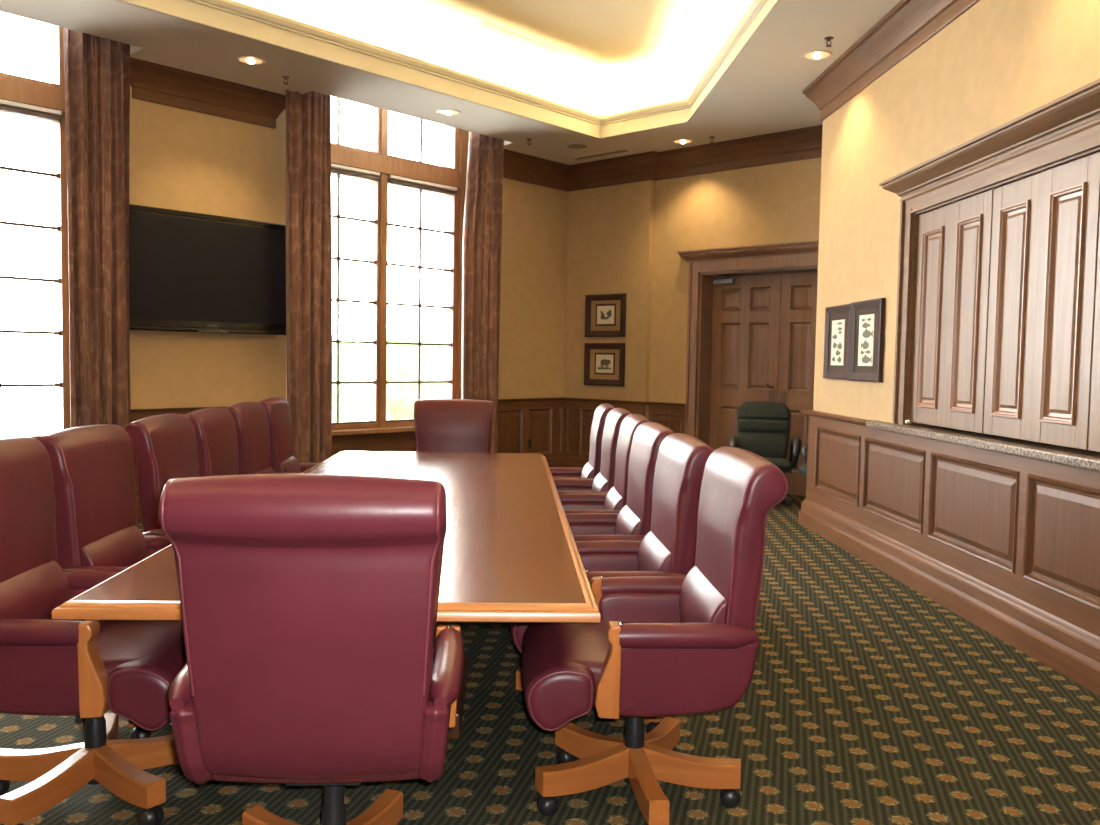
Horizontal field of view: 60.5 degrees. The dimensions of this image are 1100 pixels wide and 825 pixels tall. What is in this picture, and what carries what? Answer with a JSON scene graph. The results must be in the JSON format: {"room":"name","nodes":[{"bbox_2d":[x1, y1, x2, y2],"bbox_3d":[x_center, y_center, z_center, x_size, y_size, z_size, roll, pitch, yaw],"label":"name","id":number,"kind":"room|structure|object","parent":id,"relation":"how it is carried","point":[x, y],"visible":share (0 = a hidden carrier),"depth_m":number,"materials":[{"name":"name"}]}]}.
{"room":"conference room","nodes":[
{"label":"conference room","id":0,"kind":"room"},
{"bbox_2d":[129,86,285,408],"bbox_3d":[-3.178,-1.298,8.499,0.409,4.360,1.590,4,4,42],"label":"wall","id":1,"kind":"structure","parent":0,"point":[181,159],"depth_m":8.34,"materials":[{"name":"beige paint"}]},
{"bbox_2d":[130,411,192,495],"bbox_3d":[-3.049,0.435,8.451,0.024,0.910,1.550,4,4,42],"label":"trim","id":2,"kind":"structure","parent":1,"relation":"attached to","point":[133,416],"depth_m":7.98,"materials":[{"name":"brown wood"}]},
{"bbox_2d":[129,204,285,334],"bbox_3d":[-2.995,-1.216,8.307,0.127,1.025,1.590,4,4,42],"label":"television","id":3,"kind":"object","parent":1,"relation":"attached to","point":[189,271],"visible":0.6,"depth_m":8.22,"materials":[{"name":"black plastic"}]},
{"bbox_2d":[130,57,285,128],"bbox_3d":[-2.961,-2.757,8.241,0.170,0.289,1.570,4,4,42],"label":"trim","id":4,"kind":"structure","parent":1,"relation":"attached to","point":[151,82],"depth_m":8.18,"materials":[{"name":"brown wood"}]},
{"bbox_2d":[286,356,286,400],"bbox_3d":[-3.061,-1.482,8.330,0.032,2.850,6.774,4,4,42],"label":"trim","id":5,"kind":"structure","parent":1,"relation":"attached to","point":[286,356],"depth_m":8.99,"materials":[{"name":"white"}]},
{"bbox_2d":[136,456,588,519],"bbox_3d":[-1.439,0.726,10.085,5.925,0.200,1.722,-1,4,-30],"label":"baseboard","id":6,"kind":"structure","parent":1,"relation":"attached to","point":[558,461],"depth_m":11.80,"materials":[{"name":"brown wood"}]},
{"bbox_2d":[130,397,684,412],"bbox_3d":[-1.424,-0.095,10.034,5.925,0.035,1.725,-1,4,-30],"label":"trim","id":7,"kind":"structure","parent":1,"relation":"attached to","point":[189,409],"depth_m":11.06,"materials":[{"name":"brown wood"}]},
{"bbox_2d":[0,0,900,164],"bbox_3d":[0.578,-2.825,2.665,19.092,0.600,13.657,4,4,42],"label":"ceiling","id":8,"kind":"structure","parent":0,"point":[761,93],"depth_m":8.43,"materials":[{"name":"beige paint"}]},
{"bbox_2d":[63,28,129,428],"bbox_3d":[-3.526,-1.218,7.382,0.128,4.285,0.491,4,4,42],"label":"curtain","id":9,"kind":"object","parent":8,"relation":"hanging from","point":[96,69],"visible":0.67,"depth_m":7.37,"materials":[{"name":"brown fabric"}]},
{"bbox_2d":[236,56,265,64],"bbox_3d":[-2.426,-2.845,7.660,0.230,0.029,0.230,1,3,-2],"label":"recessed light","id":10,"kind":"object","parent":8,"relation":"in","point":[250,60],"visible":1,"depth_m":7.64,"materials":[{"name":"beige"}]},
{"bbox_2d":[282,76,289,84],"bbox_3d":[-2.269,-2.852,8.114,0.068,0.062,0.068,1,3,-2],"label":"sprinkler","id":11,"kind":"object","parent":8,"relation":"attached to","point":[285,77],"visible":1,"depth_m":8.11,"materials":[{"name":"gold metal"}]},
{"bbox_2d":[286,89,331,462],"bbox_3d":[-2.253,-1.275,8.773,0.106,4.285,0.481,4,4,43],"label":"curtain","id":12,"kind":"object","parent":8,"relation":"hanging from","point":[308,115],"visible":0.75,"depth_m":8.77,"materials":[{"name":"brown fabric"}]},
{"bbox_2d":[115,0,780,138],"bbox_3d":[-1.442,-2.798,4.793,6.162,0.236,10.818,1,3,-2],"label":"trim","id":13,"kind":"structure","parent":8,"relation":"attached to","point":[229,16],"depth_m":8.07,"materials":[{"name":"beige paint"}]},
{"bbox_2d":[437,109,460,115],"bbox_3d":[-0.982,-2.905,9.176,0.230,0.029,0.230,1,3,-2],"label":"recessed light","id":14,"kind":"object","parent":8,"relation":"in","point":[448,112],"visible":1,"depth_m":9.15,"materials":[{"name":"beige"}]},
{"bbox_2d":[461,132,503,452],"bbox_3d":[-0.758,-1.340,10.390,0.125,4.285,0.558,4,4,42],"label":"curtain","id":15,"kind":"object","parent":8,"relation":"hanging from","point":[482,225],"visible":0.65,"depth_m":10.38,"materials":[{"name":"brown fabric"}]},
{"bbox_2d":[474,21,564,54],"bbox_3d":[-0.268,-3.485,8.811,0.102,0.008,1.100,4,4,42],"label":"ceiling vent","id":16,"kind":"object","parent":8,"relation":"in","point":[481,24],"visible":1,"depth_m":8.78,"materials":[{"name":"beige paint"}]},
{"bbox_2d":[567,144,586,148],"bbox_3d":[0.300,-2.972,10.549,0.220,0.008,0.220,1,3,-2],"label":"ceiling vent","id":17,"kind":"object","parent":8,"relation":"in","point":[573,146],"visible":1,"depth_m":10.53,"materials":[{"name":"beige metal"}]},
{"bbox_2d":[574,150,627,159],"bbox_3d":[0.590,-2.992,10.964,0.750,0.006,0.080,4,4,42],"label":"ceiling vent","id":18,"kind":"object","parent":8,"relation":"in","point":[619,151],"visible":1,"depth_m":10.94,"materials":[{"name":"beige metal"}]},
{"bbox_2d":[672,139,693,143],"bbox_3d":[1.439,-2.922,10.214,0.230,0.029,0.230,1,3,-2],"label":"recessed light","id":19,"kind":"object","parent":8,"relation":"in","point":[677,141],"visible":1,"depth_m":10.19,"materials":[{"name":"beige"}]},
{"bbox_2d":[802,50,831,60],"bbox_3d":[2.062,-2.745,7.291,0.230,0.029,0.230,1,3,-2],"label":"recessed light","id":20,"kind":"object","parent":8,"relation":"in","point":[818,54],"visible":1,"depth_m":7.27,"materials":[{"name":"beige"}]},
{"bbox_2d":[824,36,833,46],"bbox_3d":[2.041,-2.709,6.907,0.068,0.062,0.068,1,3,-2],"label":"sprinkler","id":21,"kind":"object","parent":8,"relation":"attached to","point":[829,38],"visible":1,"depth_m":6.90,"materials":[{"name":"gold metal"}]},
{"bbox_2d":[498,178,567,398],"bbox_3d":[-0.433,-1.419,11.479,0.409,4.360,1.435,4,4,42],"label":"wall","id":22,"kind":"structure","parent":0,"point":[532,332],"depth_m":11.42,"materials":[{"name":"beige paint"}]},
{"bbox_2d":[498,400,564,456],"bbox_3d":[-0.299,0.314,11.435,0.024,0.910,1.410,4,4,42],"label":"trim","id":23,"kind":"structure","parent":22,"relation":"attached to","point":[542,422],"depth_m":11.52,"materials":[{"name":"brown wood"}]},
{"bbox_2d":[0,494,1099,824],"bbox_3d":[-2.106,1.272,2.016,14.400,0.001,21.450,1,3,-2],"label":"floor","id":24,"kind":"structure","parent":0,"point":[868,700],"depth_m":3.55,"materials":[{"name":"carpet"}]},
{"bbox_2d":[0,437,186,824],"bbox_3d":[-1.455,0.658,2.977,0.784,1.138,0.675,1,3,-2],"label":"chair","id":25,"kind":"object","parent":24,"relation":"on","point":[87,669],"visible":0.8,"depth_m":2.85,"materials":[{"name":"red leather"}]},
{"bbox_2d":[0,560,69,618],"bbox_3d":[-1.656,0.624,2.965,0.109,0.264,0.476,1,3,-2],"label":"lumbar cushion","id":26,"kind":"object","parent":25,"relation":"on","point":[31,589],"depth_m":2.96,"materials":[{"name":"red leather"}]},
{"bbox_2d":[37,424,170,738],"bbox_3d":[-1.505,0.622,3.693,0.785,1.128,0.682,1,3,-1],"label":"chair","id":27,"kind":"object","parent":24,"relation":"on","point":[93,467],"visible":0.22,"depth_m":3.55,"materials":[{"name":"red leather"}]},
{"bbox_2d":[82,525,147,566],"bbox_3d":[-1.706,0.592,3.692,0.109,0.264,0.476,1,3,-1],"label":"lumbar cushion","id":28,"kind":"object","parent":27,"relation":"on","point":[114,545],"depth_m":3.64,"materials":[{"name":"red leather"}]},
{"bbox_2d":[125,414,198,535],"bbox_3d":[-1.516,0.579,4.446,0.785,1.128,0.682,1,3,-2],"label":"chair","id":29,"kind":"object","parent":24,"relation":"on","point":[164,446],"visible":0.2,"depth_m":4.18,"materials":[{"name":"red leather"}]},
{"bbox_2d":[185,407,238,476],"bbox_3d":[-1.544,0.542,5.144,0.785,1.123,0.682,1,3,-3],"label":"chair","id":30,"kind":"object","parent":24,"relation":"on","point":[215,427],"visible":0.12,"depth_m":4.98,"materials":[{"name":"red leather"}]},
{"bbox_2d":[225,402,275,474],"bbox_3d":[-1.573,0.502,5.843,0.785,1.123,0.682,1,3,-2],"label":"chair","id":31,"kind":"object","parent":24,"relation":"on","point":[251,418],"visible":0.21,"depth_m":5.68,"materials":[{"name":"red leather"}]},
{"bbox_2d":[255,467,275,473],"bbox_3d":[-1.775,0.475,5.838,0.109,0.264,0.476,1,3,-2],"label":"lumbar cushion","id":32,"kind":"object","parent":31,"relation":"on","point":[258,470],"depth_m":5.84,"materials":[{"name":"red leather"}]},
{"bbox_2d":[258,397,318,473],"bbox_3d":[-1.601,0.463,6.521,0.785,1.123,0.682,1,3,-4],"label":"chair","id":33,"kind":"object","parent":24,"relation":"on","point":[283,461],"visible":0.25,"depth_m":6.35,"materials":[{"name":"red leather"}]},
{"bbox_2d":[280,456,300,472],"bbox_3d":[-1.803,0.436,6.509,0.109,0.264,0.476,1,3,-4],"label":"lumbar cushion","id":34,"kind":"object","parent":33,"relation":"on","point":[288,464],"depth_m":6.42,"materials":[{"name":"red leather"}]},
{"bbox_2d":[159,474,463,824],"bbox_3d":[-0.546,0.694,2.386,0.682,1.165,0.817,1,3,-3],"label":"chair","id":35,"kind":"object","parent":24,"relation":"on","point":[309,602],"visible":1,"depth_m":2.05,"materials":[{"name":"red leather"}]},
{"bbox_2d":[52,451,599,738],"bbox_3d":[-0.675,0.771,4.571,1.440,0.760,4.113,1,3,-2],"label":"conference table","id":36,"kind":"object","parent":24,"relation":"on","point":[511,554],"visible":0.51,"depth_m":3.15,"materials":[{"name":"brown wood"}]},
{"bbox_2d":[413,399,492,452],"bbox_3d":[-0.716,0.468,6.832,0.680,1.108,0.785,1,3,-4],"label":"chair","id":37,"kind":"object","parent":24,"relation":"on","point":[441,425],"visible":0.23,"depth_m":7.04,"materials":[{"name":"red leather"}]},
{"bbox_2d":[549,403,614,478],"bbox_3d":[0.069,0.492,6.562,0.785,1.118,0.682,1,3,-1],"label":"chair","id":38,"kind":"object","parent":24,"relation":"on","point":[591,468],"visible":0.14,"depth_m":6.38,"materials":[{"name":"red leather"}]},
{"bbox_2d":[581,461,592,477],"bbox_3d":[0.272,0.474,6.561,0.109,0.264,0.476,1,3,-1],"label":"lumbar cushion","id":39,"kind":"object","parent":38,"relation":"on","point":[587,471],"depth_m":6.43,"materials":[{"name":"red leather"}]},
{"bbox_2d":[553,408,631,493],"bbox_3d":[0.117,0.529,5.875,0.785,1.123,0.682,1,3,-2],"label":"chair","id":40,"kind":"object","parent":24,"relation":"on","point":[603,482],"visible":0.2,"depth_m":5.73,"materials":[{"name":"red leather"}]},
{"bbox_2d":[591,472,606,491],"bbox_3d":[0.320,0.509,5.877,0.109,0.264,0.476,1,3,-2],"label":"lumbar cushion","id":41,"kind":"object","parent":40,"relation":"on","point":[599,484],"depth_m":5.76,"materials":[{"name":"red leather"}]},
{"bbox_2d":[513,422,673,651],"bbox_3d":[0.180,0.607,4.489,0.785,1.126,0.682,1,3,-3],"label":"chair","id":42,"kind":"object","parent":24,"relation":"on","point":[633,522],"visible":0.25,"depth_m":4.36,"materials":[{"name":"red leather"}]},
{"bbox_2d":[615,505,640,534],"bbox_3d":[0.382,0.585,4.494,0.109,0.264,0.476,1,3,-3],"label":"lumbar cushion","id":43,"kind":"object","parent":42,"relation":"on","point":[628,521],"depth_m":4.40,"materials":[{"name":"red leather"}]},
{"bbox_2d":[558,414,650,513],"bbox_3d":[0.156,0.568,5.187,0.785,1.126,0.682,1,3,-1],"label":"chair","id":44,"kind":"object","parent":24,"relation":"on","point":[615,499],"visible":0.18,"depth_m":5.09,"materials":[{"name":"red leather"}]},
{"bbox_2d":[604,486,621,509],"bbox_3d":[0.359,0.546,5.185,0.109,0.264,0.476,1,3,-1],"label":"lumbar cushion","id":45,"kind":"object","parent":44,"relation":"on","point":[613,499],"depth_m":5.07,"materials":[{"name":"red leather"}]},
{"bbox_2d":[510,433,713,738],"bbox_3d":[0.224,0.649,3.772,0.785,1.126,0.682,1,3,-3],"label":"chair","id":46,"kind":"object","parent":24,"relation":"on","point":[669,548],"visible":0.25,"depth_m":3.59,"materials":[{"name":"red leather"}]},
{"bbox_2d":[638,531,670,571],"bbox_3d":[0.427,0.627,3.777,0.109,0.264,0.476,1,3,-3],"label":"lumbar cushion","id":47,"kind":"object","parent":46,"relation":"on","point":[654,551],"depth_m":3.69,"materials":[{"name":"red leather"}]},
{"bbox_2d":[522,446,787,824],"bbox_3d":[0.300,0.685,3.044,0.785,1.138,0.682,1,3,-2],"label":"chair","id":48,"kind":"object","parent":24,"relation":"on","point":[660,646],"visible":1,"depth_m":2.82,"materials":[{"name":"red leather"}]},
{"bbox_2d":[679,566,725,622],"bbox_3d":[0.502,0.657,3.056,0.109,0.264,0.476,1,3,-2],"label":"lumbar cushion","id":49,"kind":"object","parent":48,"relation":"on","point":[702,597],"depth_m":2.98,"materials":[{"name":"red leather"}]},
{"bbox_2d":[728,401,801,505],"bbox_3d":[2.155,0.408,9.506,0.716,1.026,0.634,2,3,10],"label":"office chair","id":50,"kind":"object","parent":24,"relation":"on","point":[763,427],"visible":0.6,"depth_m":9.64,"materials":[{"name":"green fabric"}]},
{"bbox_2d":[799,443,807,476],"bbox_3d":[2.696,0.458,8.783,0.634,1.026,0.716,0,3,-12],"label":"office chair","id":51,"kind":"object","parent":24,"relation":"on","point":[803,468],"visible":0.04,"depth_m":8.93,"materials":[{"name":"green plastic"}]},
{"bbox_2d":[564,157,821,418],"bbox_3d":[2.446,-1.068,10.238,6.147,3.900,0.563,4,4,42],"label":"wall","id":52,"kind":"structure","parent":0,"point":[622,238],"depth_m":10.97,"materials":[{"name":"beige paint"}]},
{"bbox_2d":[584,343,624,385],"bbox_3d":[0.657,-0.585,11.466,0.615,0.515,0.033,4,4,42],"label":"framed picture","id":53,"kind":"object","parent":52,"relation":"attached to","point":[604,363],"visible":1,"depth_m":11.46,"materials":[{"name":"brown wood"}]},
{"bbox_2d":[596,355,612,372],"bbox_3d":[0.664,-0.593,11.470,0.270,0.220,0.004,4,4,42],"label":"print","id":54,"kind":"object","parent":53,"relation":"attached to","point":[604,363],"depth_m":11.47,"materials":[{"name":"beige paper"}]},
{"bbox_2d":[564,400,644,458],"bbox_3d":[0.640,0.325,11.527,1.263,0.910,0.024,4,4,42],"label":"trim","id":55,"kind":"structure","parent":52,"relation":"attached to","point":[578,415],"depth_m":11.76,"materials":[{"name":"brown wood"}]},
{"bbox_2d":[585,293,625,336],"bbox_3d":[0.667,-1.174,11.433,0.615,0.515,0.033,4,4,42],"label":"framed picture","id":56,"kind":"object","parent":52,"relation":"attached to","point":[605,314],"visible":1,"depth_m":11.43,"materials":[{"name":"brown wood"}]},
{"bbox_2d":[597,306,614,323],"bbox_3d":[0.674,-1.182,11.436,0.270,0.220,0.004,4,4,42],"label":"print","id":57,"kind":"object","parent":56,"relation":"attached to","point":[605,314],"depth_m":11.43,"materials":[{"name":"beige paper"}]},
{"bbox_2d":[503,125,822,191],"bbox_3d":[1.882,-2.744,9.512,5.626,0.289,1.446,4,4,39],"label":"trim","id":58,"kind":"structure","parent":52,"relation":"attached to","point":[805,143],"depth_m":10.74,"materials":[{"name":"brown wood"}]},
{"bbox_2d":[648,405,684,433],"bbox_3d":[1.354,0.369,10.967,0.528,0.910,0.024,4,4,42],"label":"trim","id":59,"kind":"structure","parent":52,"relation":"attached to","point":[672,417],"depth_m":10.92,"materials":[{"name":"brown wood"}]},
{"bbox_2d":[676,240,818,495],"bbox_3d":[2.393,-0.442,10.136,2.270,2.660,0.450,4,4,42],"label":"door","id":60,"kind":"structure","parent":52,"relation":"in","point":[751,317],"depth_m":10.39,"materials":[{"name":"brown wood"}]},
{"bbox_2d":[813,0,1099,425],"bbox_3d":[2.566,-0.786,5.289,0.250,3.900,5.870,1,3,-2],"label":"wall","id":61,"kind":"structure","parent":0,"point":[871,139],"depth_m":6.37,"materials":[{"name":"beige paint"}]},
{"bbox_2d":[823,304,850,379],"bbox_3d":[2.322,-0.566,7.620,0.033,0.590,0.585,1,3,-2],"label":"framed picture","id":62,"kind":"object","parent":61,"relation":"attached to","point":[837,318],"visible":0.98,"depth_m":7.64,"materials":[{"name":"brown wood"}]},
{"bbox_2d":[831,319,844,364],"bbox_3d":[2.329,-0.565,7.638,0.004,0.365,0.290,1,3,-2],"label":"print","id":63,"kind":"object","parent":62,"relation":"attached to","point":[837,325],"depth_m":7.63,"materials":[{"name":"beige paper"}]},
{"bbox_2d":[848,298,885,381],"bbox_3d":[2.347,-0.532,7.016,0.033,0.600,0.605,1,3,-2],"label":"framed picture","id":64,"kind":"object","parent":61,"relation":"attached to","point":[867,317],"visible":1,"depth_m":7.00,"materials":[{"name":"brown wood"}]},
{"bbox_2d":[858,314,874,365],"bbox_3d":[2.354,-0.537,7.029,0.004,0.380,0.290,1,3,-2],"label":"print","id":65,"kind":"object","parent":64,"relation":"attached to","point":[866,322],"depth_m":7.01,"materials":[{"name":"beige paper"}]},
{"bbox_2d":[911,204,951,426],"bbox_3d":[2.435,-0.603,6.004,0.030,1.361,0.480,1,3,-2],"label":"shutter","id":66,"kind":"object","parent":61,"relation":"attached to","point":[933,242],"depth_m":5.98,"materials":[{"name":"brown wood"}]},
{"bbox_2d":[943,189,993,432],"bbox_3d":[2.451,-0.575,5.521,0.030,1.361,0.480,1,3,-2],"label":"shutter","id":67,"kind":"object","parent":61,"relation":"attached to","point":[964,410],"depth_m":5.50,"materials":[{"name":"brown wood"}]},
{"bbox_2d":[879,78,1099,457],"bbox_3d":[2.529,-0.614,4.310,0.382,1.664,4.474,1,3,-2],"label":"trim","id":68,"kind":"structure","parent":61,"relation":"attached to","point":[1065,129],"depth_m":5.29,"materials":[{"name":"brown wood"}]},
{"bbox_2d":[983,172,1041,440],"bbox_3d":[2.475,-0.547,5.039,0.030,1.361,0.480,1,3,-2],"label":"shutter","id":69,"kind":"object","parent":61,"relation":"attached to","point":[1011,216],"depth_m":5.03,"materials":[{"name":"brown wood"}]},
{"bbox_2d":[1030,152,1099,449],"bbox_3d":[2.491,-0.519,4.556,0.030,1.361,0.480,1,3,-2],"label":"shutter","id":70,"kind":"object","parent":61,"relation":"attached to","point":[1063,206],"depth_m":4.53,"materials":[{"name":"brown wood"}]},
{"bbox_2d":[1088,219,1099,451],"bbox_3d":[2.515,-0.492,4.074,0.030,1.361,0.480,1,3,-2],"label":"shutter","id":71,"kind":"object","parent":61,"relation":"attached to","point":[1094,337],"depth_m":4.31,"materials":[{"name":"brown wood"}]},
{"bbox_2d":[975,195,1086,424],"bbox_3d":[2.733,-0.528,4.323,0.030,1.700,4.100,1,3,-2],"label":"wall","id":72,"kind":"structure","parent":0,"point":[1086,195],"depth_m":5.29,"materials":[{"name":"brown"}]},
{"bbox_3d":[-3.264,-1.301,8.524,4.949,4.360,4.949,1,3,-2],"label":"wall","id":73,"kind":"structure","parent":0,"visible":0},
{"bbox_2d":[0,24,69,438],"bbox_3d":[-4.659,-1.214,6.916,0.400,4.320,2.470,4,4,42],"label":"window","id":74,"kind":"structure","parent":73,"relation":"in","point":[21,98],"depth_m":7.58,"materials":[{"name":"brown wood"}]},
{"bbox_2d":[331,98,467,456],"bbox_3d":[-1.815,-1.339,10.003,0.400,4.320,2.470,4,4,42],"label":"window","id":75,"kind":"structure","parent":73,"relation":"in","point":[375,167],"depth_m":10.02,"materials":[{"name":"brown wood"}]},
{"bbox_3d":[2.914,-0.304,-3.115,0.250,3.900,10.980,1,3,-2],"label":"wall","id":76,"kind":"structure","parent":0,"visible":0},
{"bbox_2d":[803,0,979,120],"bbox_3d":[3.597,-2.168,-0.131,2.090,0.289,16.890,1,3,-2],"label":"trim","id":77,"kind":"structure","parent":76,"relation":"attached to","point":[909,24],"depth_m":6.66,"materials":[{"name":"brown wood"}]},
{"bbox_2d":[798,498,1099,695],"bbox_3d":[3.467,1.363,0.035,1.828,0.235,16.828,1,3,-2],"label":"baseboard","id":78,"kind":"structure","parent":76,"relation":"attached to","point":[1068,649],"depth_m":5.23,"materials":[{"name":"brown wood"}]},
{"bbox_2d":[806,415,1099,636],"bbox_3d":[3.496,0.896,-0.015,1.790,0.775,16.780,1,3,-2],"label":"wainscoting","id":79,"kind":"structure","parent":76,"relation":"attached to","point":[1028,529],"depth_m":5.28,"materials":[{"name":"brown wood"}]},
{"label":"outside","id":80,"kind":"structure","parent":0,"visible":0},
{"bbox_2d":[0,390,367,436],"bbox_3d":[-20.082,0.136,19.186,49.179,0.001,47.765,1,3,-2],"label":"ground","id":81,"kind":"structure","parent":80,"point":[23,412],"depth_m":23.76,"materials":[{"name":"white"}]},
{"bbox_2d":[332,335,368,421],"bbox_3d":[-4.096,-0.356,16.243,2.186,2.197,2.177,1,3,-2],"label":"shrub","id":82,"kind":"object","parent":81,"relation":"on","point":[353,359],"visible":0.28,"depth_m":15.74,"materials":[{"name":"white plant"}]},
{"bbox_2d":[386,323,442,419],"bbox_3d":[-2.708,-0.596,19.208,2.198,2.408,2.202,1,3,-2],"label":"shrub","id":83,"kind":"object","parent":81,"relation":"on","point":[401,359],"visible":0.34,"depth_m":18.33,"materials":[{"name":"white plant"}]},
{"bbox_3d":[2.582,0.718,4.388,0.250,1.000,3.900,1,3,-2],"label":"wall","id":84,"kind":"structure","parent":0,"visible":0},
{"bbox_2d":[866,420,1099,470],"bbox_3d":[2.416,0.218,4.350,0.100,0.047,4.855,1,3,-2],"label":"stone ledge","id":85,"kind":"object","parent":84,"relation":"on","point":[1060,457],"visible":1,"depth_m":4.96,"materials":[{"name":"stone"}]},
{"bbox_3d":[3.623,-0.930,8.167,2.100,3.900,0.200,1,3,-2],"label":"wall","id":86,"kind":"structure","parent":0,"visible":0},
{"bbox_2d":[800,410,866,425],"bbox_3d":[3.162,0.054,7.602,1.840,0.040,1.580,1,3,-2],"label":"trim","id":87,"kind":"structure","parent":86,"relation":"attached to","point":[842,418],"depth_m":7.49,"materials":[{"name":"brown wood"}]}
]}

